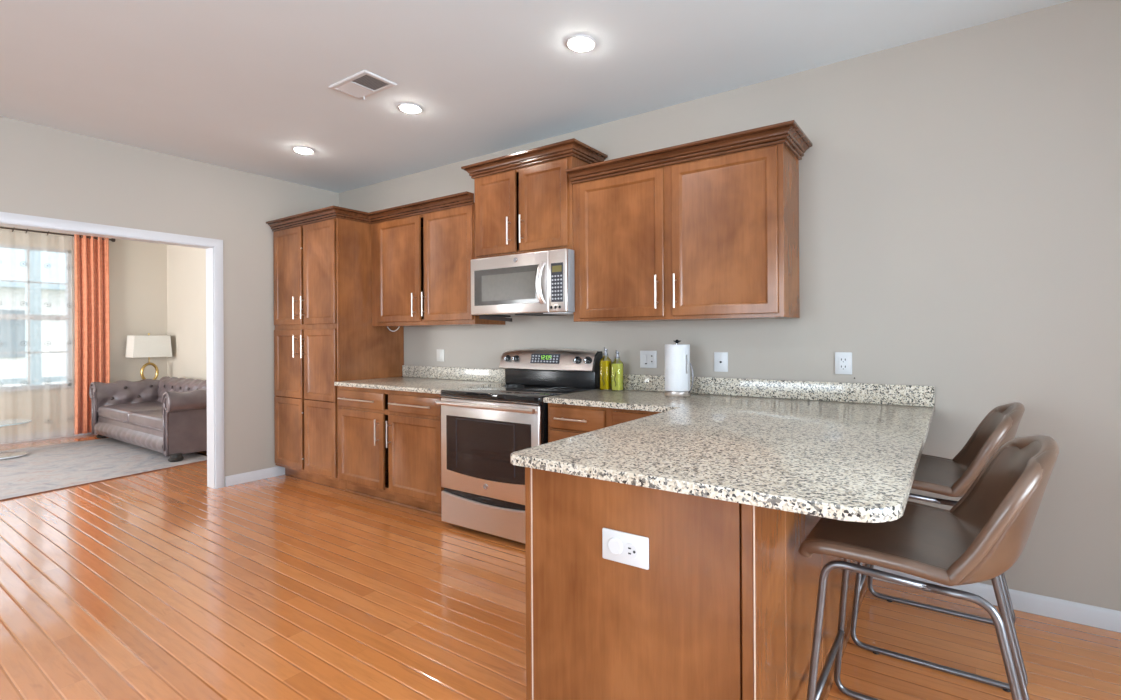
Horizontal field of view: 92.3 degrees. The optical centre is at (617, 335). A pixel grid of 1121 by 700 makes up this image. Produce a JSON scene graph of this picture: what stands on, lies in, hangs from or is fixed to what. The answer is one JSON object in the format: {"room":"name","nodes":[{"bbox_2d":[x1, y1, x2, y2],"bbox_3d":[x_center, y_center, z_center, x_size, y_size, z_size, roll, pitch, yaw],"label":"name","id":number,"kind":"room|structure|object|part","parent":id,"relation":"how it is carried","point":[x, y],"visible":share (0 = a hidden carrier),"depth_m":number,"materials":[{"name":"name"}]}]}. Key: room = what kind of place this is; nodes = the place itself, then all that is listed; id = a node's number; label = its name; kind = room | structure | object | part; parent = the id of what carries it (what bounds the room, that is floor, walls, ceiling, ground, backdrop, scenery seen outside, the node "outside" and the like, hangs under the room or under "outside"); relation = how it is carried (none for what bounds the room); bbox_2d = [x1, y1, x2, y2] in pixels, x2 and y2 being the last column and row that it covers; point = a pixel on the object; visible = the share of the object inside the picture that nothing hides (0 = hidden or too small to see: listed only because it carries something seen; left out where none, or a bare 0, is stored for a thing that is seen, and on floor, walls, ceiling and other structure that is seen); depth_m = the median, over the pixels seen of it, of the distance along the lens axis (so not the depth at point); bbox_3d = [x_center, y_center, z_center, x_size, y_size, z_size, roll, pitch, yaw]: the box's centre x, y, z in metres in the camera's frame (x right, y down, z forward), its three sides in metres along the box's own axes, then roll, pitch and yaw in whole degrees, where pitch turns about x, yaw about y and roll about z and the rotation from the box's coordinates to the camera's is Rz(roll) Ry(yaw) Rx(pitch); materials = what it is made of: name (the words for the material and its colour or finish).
{"room":"kitchen","nodes":[
{"label":"kitchen","id":0,"kind":"room"},
{"bbox_2d":[0,226,166,436],"bbox_3d":[-7.989,-0.051,5.863,0.140,2.743,5.140,0,0,33],"label":"wall","id":1,"kind":"structure","parent":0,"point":[137,269],"depth_m":7.42,"materials":[{"name":"beige paint"}]},
{"bbox_2d":[0,244,73,391],"bbox_3d":[-7.498,-0.220,6.593,0.165,1.805,1.180,0,0,33],"label":"window","id":2,"kind":"structure","parent":1,"relation":"attached to","point":[68,276],"depth_m":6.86,"materials":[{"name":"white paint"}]},
{"bbox_3d":[-7.446,0.670,6.563,0.055,0.025,1.180,0,0,33],"label":"sill","id":3,"kind":"part","parent":2,"relation":"part of","materials":[{"name":"white paint"}]},
{"bbox_2d":[0,227,114,241],"bbox_3d":[-7.441,-1.305,6.499,0.110,0.051,2.010,0,0,33],"label":"curtain rod","id":4,"kind":"object","parent":1,"relation":"attached to","point":[111,239],"visible":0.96,"depth_m":6.76,"materials":[{"name":"brown metal"}]},
{"bbox_2d":[0,260,73,427],"bbox_3d":[-7.529,0.008,6.312,0.057,2.590,1.592,0,0,33],"label":"sheer curtain","id":5,"kind":"object","parent":4,"relation":"hanging from","point":[0,260],"visible":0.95,"depth_m":6.76,"materials":[{"name":"white fabric"}]},
{"bbox_2d":[74,234,109,434],"bbox_3d":[-6.989,-0.028,7.119,0.100,2.625,0.342,0,0,33],"label":"curtain","id":6,"kind":"object","parent":4,"relation":"hanging from","point":[91,255],"visible":0.85,"depth_m":7.11,"materials":[{"name":"orange fabric"}]},
{"bbox_2d":[0,116,338,483],"bbox_3d":[-4.769,-0.070,2.540,0.137,2.743,7.000,0,0,33],"label":"wall","id":7,"kind":"structure","parent":0,"point":[47,172],"depth_m":4.51,"materials":[{"name":"beige paint"}]},
{"bbox_2d":[0,212,224,488],"bbox_3d":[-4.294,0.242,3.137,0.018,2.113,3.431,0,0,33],"label":"trim","id":8,"kind":"structure","parent":7,"relation":"attached to","point":[217,244],"depth_m":4.53,"materials":[{"name":"white paint"}]},
{"bbox_2d":[225,466,284,486],"bbox_3d":[-3.090,1.249,5.021,0.014,0.085,1.019,0,0,33],"label":"baseboard","id":9,"kind":"structure","parent":7,"relation":"attached to","point":[231,480],"depth_m":4.77,"materials":[{"name":"white paint"}]},
{"bbox_2d":[0,0,1071,192],"bbox_3d":[-3.244,-1.510,1.562,12.900,0.120,7.400,0,0,33],"label":"ceiling","id":10,"kind":"structure","parent":0,"point":[232,84],"depth_m":2.87,"materials":[{"name":"white paint"}]},
{"bbox_2d":[292,146,314,153],"bbox_3d":[-2.457,-1.443,4.186,0.152,0.023,0.152,0,0,33],"label":"recessed light","id":11,"kind":"object","parent":10,"relation":"in","point":[304,150],"visible":1,"depth_m":4.16,"materials":[{"name":"white plastic"}]},
{"bbox_2d":[328,70,396,99],"bbox_3d":[-1.486,-1.446,3.120,0.360,0.028,0.200,0,0,33],"label":"ceiling vent","id":12,"kind":"object","parent":10,"relation":"in","point":[363,84],"visible":1,"depth_m":3.11,"materials":[{"name":"white metal"}]},
{"bbox_2d":[398,103,422,112],"bbox_3d":[-1.329,-1.450,3.431,0.152,0.023,0.152,0,0,33],"label":"recessed light","id":13,"kind":"object","parent":10,"relation":"in","point":[406,107],"visible":1,"depth_m":3.40,"materials":[{"name":"white plastic"}]},
{"bbox_2d":[566,35,595,51],"bbox_3d":[-0.184,-1.456,2.686,0.152,0.023,0.152,0,0,33],"label":"recessed light","id":14,"kind":"object","parent":10,"relation":"in","point":[579,43],"visible":1,"depth_m":2.66,"materials":[{"name":"white plastic"}]},
{"bbox_2d":[0,434,1120,699],"bbox_3d":[-3.227,1.353,1.562,12.900,0.120,7.400,0,0,33],"label":"floor","id":15,"kind":"structure","parent":0,"point":[165,584],"depth_m":2.47,"materials":[{"name":"brown wood"}]},
{"bbox_2d":[0,438,206,500],"bbox_3d":[-5.773,1.302,5.291,2.918,0.011,2.350,0,0,33],"label":"area rug","id":16,"kind":"object","parent":15,"relation":"on","point":[47,468],"visible":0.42,"depth_m":5.37,"materials":[{"name":"grey carpet"}]},
{"bbox_2d":[0,419,31,459],"bbox_3d":[-6.655,1.116,5.693,0.580,0.368,0.580,0,0,33],"label":"coffee table","id":17,"kind":"object","parent":16,"relation":"on","point":[3,455],"visible":1,"depth_m":5.77,"materials":[{"name":"silver metal"}]},
{"bbox_3d":[-6.657,0.938,5.693,0.580,0.013,0.580,0,0,33],"label":"glass","id":18,"kind":"part","parent":17,"relation":"part of","materials":[{"name":"clear glass"}]},
{"bbox_2d":[89,376,206,461],"bbox_3d":[-5.376,0.920,6.474,2.600,0.745,0.905,0,0,33],"label":"sofa","id":19,"kind":"object","parent":16,"relation":"on","point":[167,415],"visible":0.72,"depth_m":6.04,"materials":[{"name":"grey leather"}]},
{"bbox_3d":[-6.610,0.914,6.747,0.221,0.657,0.026,0,0,33],"label":"scroll trim","id":20,"kind":"part","parent":19,"relation":"part of","materials":[{"name":"grey leather"}]},
{"bbox_3d":[-6.357,0.910,7.114,0.256,0.661,0.880,0,0,33],"label":"arm","id":21,"kind":"part","parent":19,"relation":"part of","materials":[{"name":"grey leather"}]},
{"bbox_2d":[98,401,162,423],"bbox_3d":[-5.899,0.948,6.668,1.084,0.150,0.600,0,0,33],"label":"seat cushion","id":22,"kind":"object","parent":19,"relation":"on","point":[117,412],"depth_m":6.53,"materials":[{"name":"grey leather"}]},
{"bbox_2d":[129,409,162,431],"bbox_3d":[-4.978,0.943,6.081,1.084,0.150,0.600,0,0,33],"label":"seat cushion","id":23,"kind":"object","parent":19,"relation":"on","point":[145,420],"depth_m":5.89,"materials":[{"name":"grey leather"}]},
{"bbox_3d":[-4.607,0.902,5.470,0.221,0.657,0.026,0,0,33],"label":"scroll trim","id":24,"kind":"part","parent":19,"relation":"part of","materials":[{"name":"grey leather"}]},
{"bbox_3d":[-5.229,0.891,6.704,2.320,0.687,0.259,0,0,33],"label":"backrest","id":25,"kind":"part","parent":19,"relation":"part of","materials":[{"name":"grey leather"}]},
{"bbox_3d":[-4.381,0.899,5.855,0.256,0.661,0.880,0,0,33],"label":"arm","id":26,"kind":"part","parent":19,"relation":"part of","materials":[{"name":"grey leather"}]},
{"bbox_2d":[266,205,403,489],"bbox_3d":[-2.544,0.124,4.862,1.104,2.327,0.686,0,0,33],"label":"pantry cabinet","id":27,"kind":"object","parent":15,"relation":"on","point":[324,333],"visible":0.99,"depth_m":4.58,"materials":[{"name":"brown wood"}]},
{"bbox_3d":[-2.947,-0.525,4.782,0.475,0.859,0.017,0,0,33],"label":"door","id":28,"kind":"part","parent":27,"relation":"part of","materials":[{"name":"brown wood"}]},
{"bbox_3d":[-2.942,0.247,4.782,0.475,0.602,0.017,0,0,33],"label":"door","id":29,"kind":"part","parent":27,"relation":"part of","materials":[{"name":"brown wood"}]},
{"bbox_3d":[-2.939,0.859,4.782,0.475,0.614,0.017,0,0,33],"label":"door","id":30,"kind":"part","parent":27,"relation":"part of","materials":[{"name":"brown wood"}]},
{"bbox_3d":[-2.812,-0.242,4.665,0.011,0.195,0.038,0,0,33],"label":"handle","id":31,"kind":"part","parent":27,"relation":"part of","materials":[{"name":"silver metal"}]},
{"bbox_3d":[-2.810,0.093,4.665,0.011,0.195,0.038,0,0,33],"label":"handle","id":32,"kind":"part","parent":27,"relation":"part of","materials":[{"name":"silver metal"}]},
{"bbox_3d":[-2.704,0.092,4.597,0.011,0.195,0.038,0,0,33],"label":"handle","id":33,"kind":"part","parent":27,"relation":"part of","materials":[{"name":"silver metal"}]},
{"bbox_3d":[-2.706,-0.243,4.597,0.011,0.195,0.038,0,0,33],"label":"handle","id":34,"kind":"part","parent":27,"relation":"part of","materials":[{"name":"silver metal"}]},
{"bbox_3d":[-2.700,-1.000,4.628,1.104,0.078,0.130,0,0,33],"label":"crown moulding","id":35,"kind":"part","parent":27,"relation":"part of","materials":[{"name":"brown wood"}]},
{"bbox_3d":[-2.514,-0.528,4.506,0.475,0.859,0.017,0,0,33],"label":"door","id":36,"kind":"part","parent":27,"relation":"part of","materials":[{"name":"brown wood"}]},
{"bbox_3d":[-2.505,0.856,4.506,0.475,0.614,0.017,0,0,33],"label":"door","id":37,"kind":"part","parent":27,"relation":"part of","materials":[{"name":"brown wood"}]},
{"bbox_3d":[-2.509,0.244,4.506,0.475,0.602,0.017,0,0,33],"label":"door","id":38,"kind":"part","parent":27,"relation":"part of","materials":[{"name":"brown wood"}]},
{"bbox_2d":[337,386,443,516],"bbox_3d":[-1.585,0.842,4.260,1.295,0.881,0.674,0,0,33],"label":"base cabinet","id":39,"kind":"object","parent":15,"relation":"on","point":[390,440],"visible":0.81,"depth_m":3.98,"materials":[{"name":"brown wood"}]},
{"bbox_3d":[-2.031,0.500,4.166,0.465,0.011,0.038,0,0,33],"label":"handle","id":40,"kind":"part","parent":39,"relation":"part of","materials":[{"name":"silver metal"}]},
{"bbox_3d":[-2.010,0.499,4.187,0.598,0.132,0.020,0,0,33],"label":"drawer","id":41,"kind":"part","parent":39,"relation":"part of","materials":[{"name":"brown wood"}]},
{"bbox_3d":[-2.010,0.875,4.190,0.596,0.574,0.017,0,0,33],"label":"door","id":42,"kind":"part","parent":39,"relation":"part of","materials":[{"name":"brown wood"}]},
{"bbox_3d":[-1.818,0.727,4.035,0.011,0.195,0.038,0,0,33],"label":"handle","id":43,"kind":"part","parent":39,"relation":"part of","materials":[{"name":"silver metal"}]},
{"bbox_3d":[-1.695,0.726,3.956,0.011,0.195,0.038,0,0,33],"label":"handle","id":44,"kind":"part","parent":39,"relation":"part of","materials":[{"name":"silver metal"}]},
{"bbox_3d":[-1.699,1.272,4.077,1.295,0.021,0.016,0,0,33],"label":"shoe moulding","id":45,"kind":"part","parent":39,"relation":"part of","materials":[{"name":"brown wood"}]},
{"bbox_3d":[-1.481,0.496,3.816,0.460,0.011,0.038,0,0,33],"label":"handle","id":46,"kind":"part","parent":39,"relation":"part of","materials":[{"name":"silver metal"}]},
{"bbox_3d":[-1.459,0.496,3.836,0.590,0.132,0.020,0,0,33],"label":"drawer","id":47,"kind":"part","parent":39,"relation":"part of","materials":[{"name":"brown wood"}]},
{"bbox_3d":[-1.456,0.871,3.837,0.590,0.574,0.017,0,0,33],"label":"door","id":48,"kind":"part","parent":39,"relation":"part of","materials":[{"name":"brown wood"}]},
{"bbox_2d":[334,365,504,393],"bbox_3d":[-1.567,0.334,4.261,1.324,0.134,0.649,0,0,33],"label":"countertop","id":49,"kind":"structure","parent":39,"relation":"on","point":[422,379],"depth_m":4.31,"materials":[{"name":"stone"}]},
{"bbox_2d":[436,348,601,542],"bbox_3d":[-0.661,0.683,3.624,0.877,1.181,0.703,0,0,33],"label":"range","id":50,"kind":"object","parent":15,"relation":"on","point":[481,426],"visible":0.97,"depth_m":3.44,"materials":[{"name":"silver metal"}]},
{"bbox_3d":[-0.815,1.143,3.378,0.870,0.201,0.018,0,0,33],"label":"storage drawer","id":51,"kind":"part","parent":50,"relation":"part of","materials":[{"name":"silver metal"}]},
{"bbox_3d":[-0.818,0.715,3.377,0.870,0.604,0.022,0,0,33],"label":"oven door","id":52,"kind":"part","parent":50,"relation":"part of","materials":[{"name":"silver metal"}]},
{"bbox_3d":[-0.831,0.173,4.025,0.065,0.054,0.030,0,0,33],"label":"knob","id":53,"kind":"part","parent":50,"relation":"part of","materials":[{"name":"silver metal"}]},
{"bbox_3d":[-0.759,0.172,3.971,0.065,0.054,0.030,0,0,33],"label":"knob","id":54,"kind":"part","parent":50,"relation":"part of","materials":[{"name":"silver metal"}]},
{"bbox_2d":[440,383,597,404],"bbox_3d":[-0.664,0.383,3.622,0.870,0.045,0.615,0,0,33],"label":"cooktop","id":55,"kind":"object","parent":50,"relation":"in","point":[502,393],"depth_m":3.48,"materials":[{"name":"black glass"}]},
{"bbox_3d":[-0.511,0.171,3.872,0.868,0.159,0.118,0,0,33],"label":"control panel","id":56,"kind":"part","parent":50,"relation":"part of","materials":[{"name":"silver metal"}]},
{"bbox_3d":[-0.281,0.169,3.668,0.065,0.054,0.030,0,0,33],"label":"knob","id":57,"kind":"part","parent":50,"relation":"part of","materials":[{"name":"silver metal"}]},
{"bbox_3d":[-0.208,0.169,3.630,0.065,0.054,0.030,0,0,33],"label":"knob","id":58,"kind":"part","parent":50,"relation":"part of","materials":[{"name":"silver metal"}]},
{"bbox_2d":[548,403,661,442],"bbox_3d":[0.119,0.833,3.173,0.904,0.879,0.674,0,0,33],"label":"base cabinet","id":59,"kind":"object","parent":15,"relation":"on","point":[564,420],"visible":0.2,"depth_m":3.02,"materials":[{"name":"brown wood"}]},
{"bbox_3d":[-0.235,0.694,3.056,0.394,0.282,0.020,0,0,33],"label":"drawer","id":60,"kind":"part","parent":59,"relation":"part of","materials":[{"name":"brown wood"}]},
{"bbox_3d":[-0.263,0.477,3.039,0.230,0.011,0.038,0,0,33],"label":"handle","id":61,"kind":"part","parent":59,"relation":"part of","materials":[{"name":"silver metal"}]},
{"bbox_3d":[-0.236,0.477,3.056,0.394,0.127,0.020,0,0,33],"label":"drawer","id":62,"kind":"part","parent":59,"relation":"part of","materials":[{"name":"brown wood"}]},
{"bbox_3d":[0.148,0.474,2.811,0.413,0.127,0.020,0,0,33],"label":"drawer","id":63,"kind":"part","parent":59,"relation":"part of","materials":[{"name":"brown wood"}]},
{"bbox_2d":[525,467,867,699],"bbox_3d":[0.513,0.830,2.220,0.742,0.879,1.830,0,0,33],"label":"base cabinet","id":64,"kind":"object","parent":15,"relation":"on","point":[724,606],"visible":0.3,"depth_m":1.45,"materials":[{"name":"brown wood"}]},
{"bbox_3d":[-0.265,0.835,1.654,0.022,0.879,0.034,0,0,33],"label":"corner trim","id":65,"kind":"part","parent":64,"relation":"part of","materials":[{"name":"brown wood"}]},
{"bbox_2d":[602,528,648,569],"bbox_3d":[0.019,0.575,1.448,0.147,0.085,0.013,0,0,33],"label":"wall outlet","id":66,"kind":"object","parent":64,"relation":"attached to","point":[618,546],"visible":1,"depth_m":1.44,"materials":[{"name":"white plastic"}]},
{"bbox_2d":[625,543,637,558],"bbox_3d":[0.036,0.577,1.434,0.042,0.042,0.002,0,0,33],"label":"receptacle","id":67,"kind":"object","parent":66,"relation":"attached to","point":[631,549],"depth_m":1.43,"materials":[{"name":"white plastic"}]},
{"bbox_3d":[0.021,0.833,1.463,0.654,0.879,0.012,0,0,33],"label":"panel","id":68,"kind":"part","parent":64,"relation":"part of","materials":[{"name":"brown wood"}]},
{"bbox_2d":[511,374,934,522],"bbox_3d":[0.236,0.323,2.387,1.964,0.134,1.872,0,0,33],"label":"countertop","id":69,"kind":"structure","parent":64,"relation":"on","point":[852,452],"depth_m":1.75,"materials":[{"name":"stone"}]},
{"bbox_2d":[600,347,611,389],"bbox_3d":[-0.080,0.217,3.565,0.065,0.285,0.062,0,0,33],"label":"oil bottle","id":70,"kind":"object","parent":69,"relation":"on","point":[605,365],"visible":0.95,"depth_m":3.55,"materials":[{"name":"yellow glass"}]},
{"bbox_2d":[611,350,623,390],"bbox_3d":[-0.002,0.226,3.515,0.065,0.267,0.062,0,0,33],"label":"oil bottle","id":71,"kind":"object","parent":69,"relation":"on","point":[617,379],"visible":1,"depth_m":3.50,"materials":[{"name":"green glass"}]},
{"bbox_2d":[664,340,693,396],"bbox_3d":[0.358,0.190,3.204,0.162,0.336,0.160,0,0,-4],"label":"paper towel holder","id":72,"kind":"object","parent":69,"relation":"on","point":[666,393],"visible":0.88,"depth_m":3.14,"materials":[{"name":"silver metal"}]},
{"bbox_2d":[665,344,689,391],"bbox_3d":[0.357,0.189,3.204,0.150,0.274,0.150,0,0,33],"label":"paper towel roll","id":73,"kind":"object","parent":72,"relation":"on","point":[676,378],"visible":0.99,"depth_m":3.14,"materials":[{"name":"white paper"}]},
{"bbox_3d":[0.430,0.250,3.145,0.039,0.180,0.012,0,0,42],"label":"tension arm","id":74,"kind":"part","parent":72,"relation":"part of"},
{"bbox_3d":[0.313,0.832,1.273,0.030,0.879,0.018,0,0,33],"label":"corner trim","id":75,"kind":"part","parent":64,"relation":"part of","materials":[{"name":"brown wood"}]},
{"bbox_3d":[0.394,0.831,1.383,0.012,0.879,0.255,0,0,33],"label":"panel","id":76,"kind":"part","parent":64,"relation":"part of","materials":[{"name":"brown wood"}]},
{"bbox_3d":[0.588,0.830,1.688,0.012,0.879,0.458,0,0,33],"label":"panel","id":77,"kind":"part","parent":64,"relation":"part of","materials":[{"name":"brown wood"}]},
{"bbox_3d":[0.840,0.828,2.082,0.012,0.879,0.467,0,0,33],"label":"panel","id":78,"kind":"part","parent":64,"relation":"part of","materials":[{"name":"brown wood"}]},
{"bbox_3d":[0.822,1.258,2.025,0.016,0.021,1.830,0,0,33],"label":"shoe moulding","id":79,"kind":"part","parent":64,"relation":"part of","materials":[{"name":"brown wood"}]},
{"bbox_3d":[1.133,0.827,2.543,0.012,0.879,0.615,0,0,33],"label":"panel","id":80,"kind":"part","parent":64,"relation":"part of","materials":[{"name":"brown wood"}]},
{"bbox_2d":[799,435,1058,699],"bbox_3d":[0.886,0.767,1.540,0.593,1.003,0.552,0,0,33],"label":"bar stool","id":81,"kind":"object","parent":15,"relation":"on","point":[982,536],"visible":0.9,"depth_m":1.46,"materials":[{"name":"brown leather"}]},
{"bbox_3d":[0.760,0.942,1.354,0.579,0.649,0.063,0,0,33],"label":"leg frame","id":82,"kind":"part","parent":81,"relation":"part of","materials":[{"name":"silver metal"}]},
{"bbox_3d":[1.003,0.941,1.735,0.579,0.649,0.063,0,0,33],"label":"leg frame","id":83,"kind":"part","parent":81,"relation":"part of","materials":[{"name":"silver metal"}]},
{"bbox_2d":[850,402,1027,691],"bbox_3d":[1.333,0.764,2.240,0.593,1.003,0.552,0,0,33],"label":"bar stool","id":84,"kind":"object","parent":15,"relation":"on","point":[953,477],"visible":0.57,"depth_m":2.12,"materials":[{"name":"brown leather"}]},
{"bbox_3d":[1.206,0.940,2.054,0.579,0.649,0.063,0,0,33],"label":"leg frame","id":85,"kind":"part","parent":84,"relation":"part of","materials":[{"name":"silver metal"}]},
{"bbox_3d":[1.449,0.938,2.435,0.579,0.649,0.063,0,0,33],"label":"leg frame","id":86,"kind":"part","parent":84,"relation":"part of","materials":[{"name":"silver metal"}]},
{"bbox_3d":[-6.616,0.997,7.541,0.300,0.630,0.420,0,0,33],"label":"end table","id":87,"kind":"object","parent":15,"relation":"on","visible":0},
{"bbox_2d":[125,333,171,379],"bbox_3d":[-6.598,0.322,7.539,0.310,0.719,0.430,0,0,33],"label":"table lamp","id":88,"kind":"object","parent":87,"relation":"on","point":[148,346],"visible":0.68,"depth_m":7.44,"materials":[{"name":"white fabric"}]},
{"bbox_3d":[-6.599,0.147,7.539,0.310,0.300,0.430,0,0,33],"label":"lamp shade","id":89,"kind":"part","parent":88,"relation":"part of","materials":[{"name":"white fabric"}]},
{"bbox_3d":[-6.580,0.517,7.528,0.032,0.284,0.204,0,0,33],"label":"ring stem","id":90,"kind":"part","parent":88,"relation":"part of","materials":[{"name":"gold metal"}]},
{"bbox_2d":[167,0,1120,610],"bbox_3d":[-1.257,-0.090,4.535,12.640,2.743,0.140,0,0,33],"label":"wall","id":91,"kind":"structure","parent":0,"point":[960,190],"depth_m":2.61,"materials":[{"name":"beige paint"}]},
{"bbox_2d":[0,429,91,443],"bbox_3d":[-6.121,1.267,4.593,4.363,0.085,5.000,0,0,33],"label":"baseboard","id":92,"kind":"structure","parent":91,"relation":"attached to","point":[65,433],"depth_m":6.76,"materials":[{"name":"white paint"}]},
{"bbox_2d":[345,191,504,326],"bbox_3d":[-1.570,-0.564,4.316,1.271,0.962,0.556,0,0,33],"label":"upper cabinet","id":93,"kind":"object","parent":91,"relation":"attached to","point":[423,252],"visible":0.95,"depth_m":4.23,"materials":[{"name":"brown wood"}]},
{"bbox_3d":[-1.807,-0.536,4.411,0.556,0.844,0.017,0,0,33],"label":"door","id":94,"kind":"part","parent":93,"relation":"part of","materials":[{"name":"brown wood"}]},
{"bbox_3d":[-1.658,-1.006,4.182,1.271,0.078,0.240,0,0,33],"label":"crown moulding","id":95,"kind":"part","parent":93,"relation":"part of","materials":[{"name":"brown wood"}]},
{"bbox_3d":[-1.629,-0.247,4.266,0.011,0.188,0.038,0,0,33],"label":"handle","id":96,"kind":"part","parent":93,"relation":"part of","materials":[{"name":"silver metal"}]},
{"bbox_3d":[-1.525,-0.247,4.200,0.011,0.188,0.038,0,0,33],"label":"handle","id":97,"kind":"part","parent":93,"relation":"part of","materials":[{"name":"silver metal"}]},
{"bbox_3d":[-1.298,-0.539,4.087,0.548,0.844,0.017,0,0,33],"label":"door","id":98,"kind":"part","parent":93,"relation":"part of","materials":[{"name":"brown wood"}]},
{"bbox_2d":[437,349,443,361],"bbox_3d":[-1.532,0.170,4.621,0.095,0.105,0.010,0,0,33],"label":"wall outlet","id":99,"kind":"object","parent":91,"relation":"attached to","point":[440,352],"visible":1,"depth_m":4.61,"materials":[{"name":"beige plastic"}]},
{"bbox_2d":[461,138,607,258],"bbox_3d":[-0.606,-0.895,3.802,1.034,0.689,0.382,0,0,33],"label":"upper cabinet","id":100,"kind":"object","parent":91,"relation":"attached to","point":[524,199],"visible":0.85,"depth_m":3.64,"materials":[{"name":"brown wood"}]},
{"bbox_3d":[-0.870,-0.863,3.812,0.388,0.568,0.017,0,0,33],"label":"door","id":101,"kind":"part","parent":100,"relation":"part of","materials":[{"name":"brown wood"}]},
{"bbox_3d":[-0.758,-0.727,3.709,0.011,0.190,0.038,0,0,33],"label":"handle","id":102,"kind":"part","parent":100,"relation":"part of","materials":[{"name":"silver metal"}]},
{"bbox_3d":[-0.659,-0.727,3.646,0.011,0.190,0.038,0,0,33],"label":"handle","id":103,"kind":"part","parent":100,"relation":"part of","materials":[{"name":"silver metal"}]},
{"bbox_2d":[471,249,574,321],"bbox_3d":[-0.590,-0.323,3.750,0.868,0.452,0.456,0,0,33],"label":"microwave","id":104,"kind":"object","parent":100,"relation":"attached to","point":[542,283],"visible":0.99,"depth_m":3.56,"materials":[{"name":"grey metal"}]},
{"bbox_3d":[-0.745,-0.348,3.645,0.720,0.398,0.020,0,0,33],"label":"door","id":105,"kind":"part","parent":104,"relation":"part of","materials":[{"name":"silver metal"}]},
{"bbox_3d":[-0.497,-0.340,3.452,0.062,0.274,0.041,0,0,-39],"label":"handle","id":106,"kind":"part","parent":104,"relation":"part of","materials":[{"name":"silver metal"}]},
{"bbox_3d":[-0.385,-0.340,3.404,0.098,0.248,0.004,0,0,33],"label":"control panel","id":107,"kind":"part","parent":104,"relation":"part of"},
{"bbox_3d":[-0.608,-1.199,3.802,1.034,0.082,0.382,0,0,33],"label":"crown moulding","id":108,"kind":"part","parent":100,"relation":"part of","materials":[{"name":"brown wood"}]},
{"bbox_3d":[-0.499,-0.865,3.576,0.414,0.568,0.017,0,0,33],"label":"door","id":109,"kind":"part","parent":100,"relation":"part of","materials":[{"name":"brown wood"}]},
{"bbox_2d":[640,351,656,367],"bbox_3d":[0.201,0.155,3.516,0.125,0.113,0.010,0,0,33],"label":"wall outlet","id":110,"kind":"object","parent":91,"relation":"attached to","point":[648,359],"visible":1,"depth_m":3.51,"materials":[{"name":"white plastic"}]},
{"bbox_2d":[650,355,653,363],"bbox_3d":[0.224,0.154,3.499,0.033,0.063,0.004,0,0,33],"label":"receptacle","id":111,"kind":"object","parent":110,"relation":"attached to","point":[651,356],"depth_m":3.50,"materials":[{"name":"white plastic"}]},
{"bbox_2d":[565,120,812,322],"bbox_3d":[0.376,-0.575,3.172,1.419,0.962,0.391,0,0,33],"label":"upper cabinet","id":112,"kind":"object","parent":91,"relation":"attached to","point":[706,229],"visible":1,"depth_m":2.99,"materials":[{"name":"brown wood"}]},
{"bbox_3d":[0.011,-0.540,3.252,0.603,0.857,0.017,0,0,33],"label":"door","id":113,"kind":"part","parent":112,"relation":"part of","materials":[{"name":"brown wood"}]},
{"bbox_3d":[0.223,-0.254,3.085,0.011,0.192,0.038,0,0,33],"label":"handle","id":114,"kind":"part","parent":112,"relation":"part of","materials":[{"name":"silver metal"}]},
{"bbox_3d":[0.322,-0.254,3.022,0.011,0.192,0.038,0,0,33],"label":"handle","id":115,"kind":"part","parent":112,"relation":"part of","materials":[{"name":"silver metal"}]},
{"bbox_3d":[0.373,-1.017,3.172,1.419,0.078,0.391,0,0,33],"label":"crown moulding","id":116,"kind":"part","parent":112,"relation":"part of","materials":[{"name":"brown wood"}]},
{"bbox_3d":[0.564,-0.543,2.899,0.601,0.857,0.017,0,0,33],"label":"door","id":117,"kind":"part","parent":112,"relation":"part of","materials":[{"name":"brown wood"}]},
{"bbox_2d":[714,352,727,371],"bbox_3d":[0.625,0.159,3.244,0.088,0.118,0.014,0,0,33],"label":"wall outlet","id":118,"kind":"object","parent":91,"relation":"attached to","point":[720,358],"visible":1,"depth_m":3.24,"materials":[{"name":"white plastic"}]},
{"bbox_2d":[835,352,851,374],"bbox_3d":[1.211,0.148,2.872,0.086,0.118,0.010,0,0,33],"label":"wall outlet","id":119,"kind":"object","parent":91,"relation":"attached to","point":[843,360],"visible":1,"depth_m":2.87,"materials":[{"name":"white plastic"}]},
{"bbox_2d":[839,357,847,369],"bbox_3d":[1.210,0.148,2.870,0.046,0.071,0.004,0,0,33],"label":"receptacle","id":120,"kind":"object","parent":119,"relation":"attached to","point":[843,361],"depth_m":2.87,"materials":[{"name":"white plastic"}]},
{"bbox_2d":[873,565,1120,632],"bbox_3d":[0.547,1.228,3.298,8.000,0.085,0.014,0,0,33],"label":"baseboard","id":121,"kind":"structure","parent":91,"relation":"attached to","point":[1099,617],"depth_m":2.40,"materials":[{"name":"white paint"}]},
{"label":"outside","id":122,"kind":"structure","parent":0,"visible":0},
{"bbox_3d":[-23.050,1.783,15.390,35.200,0.250,45.000,0,0,33],"label":"ground","id":123,"kind":"structure","parent":122,"visible":0},
{"bbox_2d":[0,250,65,384],"bbox_3d":[-8.194,-0.028,7.689,2.150,3.200,6.000,0,0,33],"label":"porch","id":124,"kind":"object","parent":123,"relation":"on","point":[36,378],"visible":0.14,"depth_m":7.99,"materials":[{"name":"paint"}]},
{"bbox_3d":[-8.738,0.665,8.039,0.050,0.080,6.000,0,0,33],"label":"rail","id":125,"kind":"part","parent":124,"relation":"part of","materials":[{"name":"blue paint"}]},
{"bbox_3d":[-8.757,0.005,8.025,0.140,2.800,0.140,0,0,33],"label":"post","id":126,"kind":"part","parent":124,"relation":"part of","materials":[{"name":"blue paint"}]}
]}

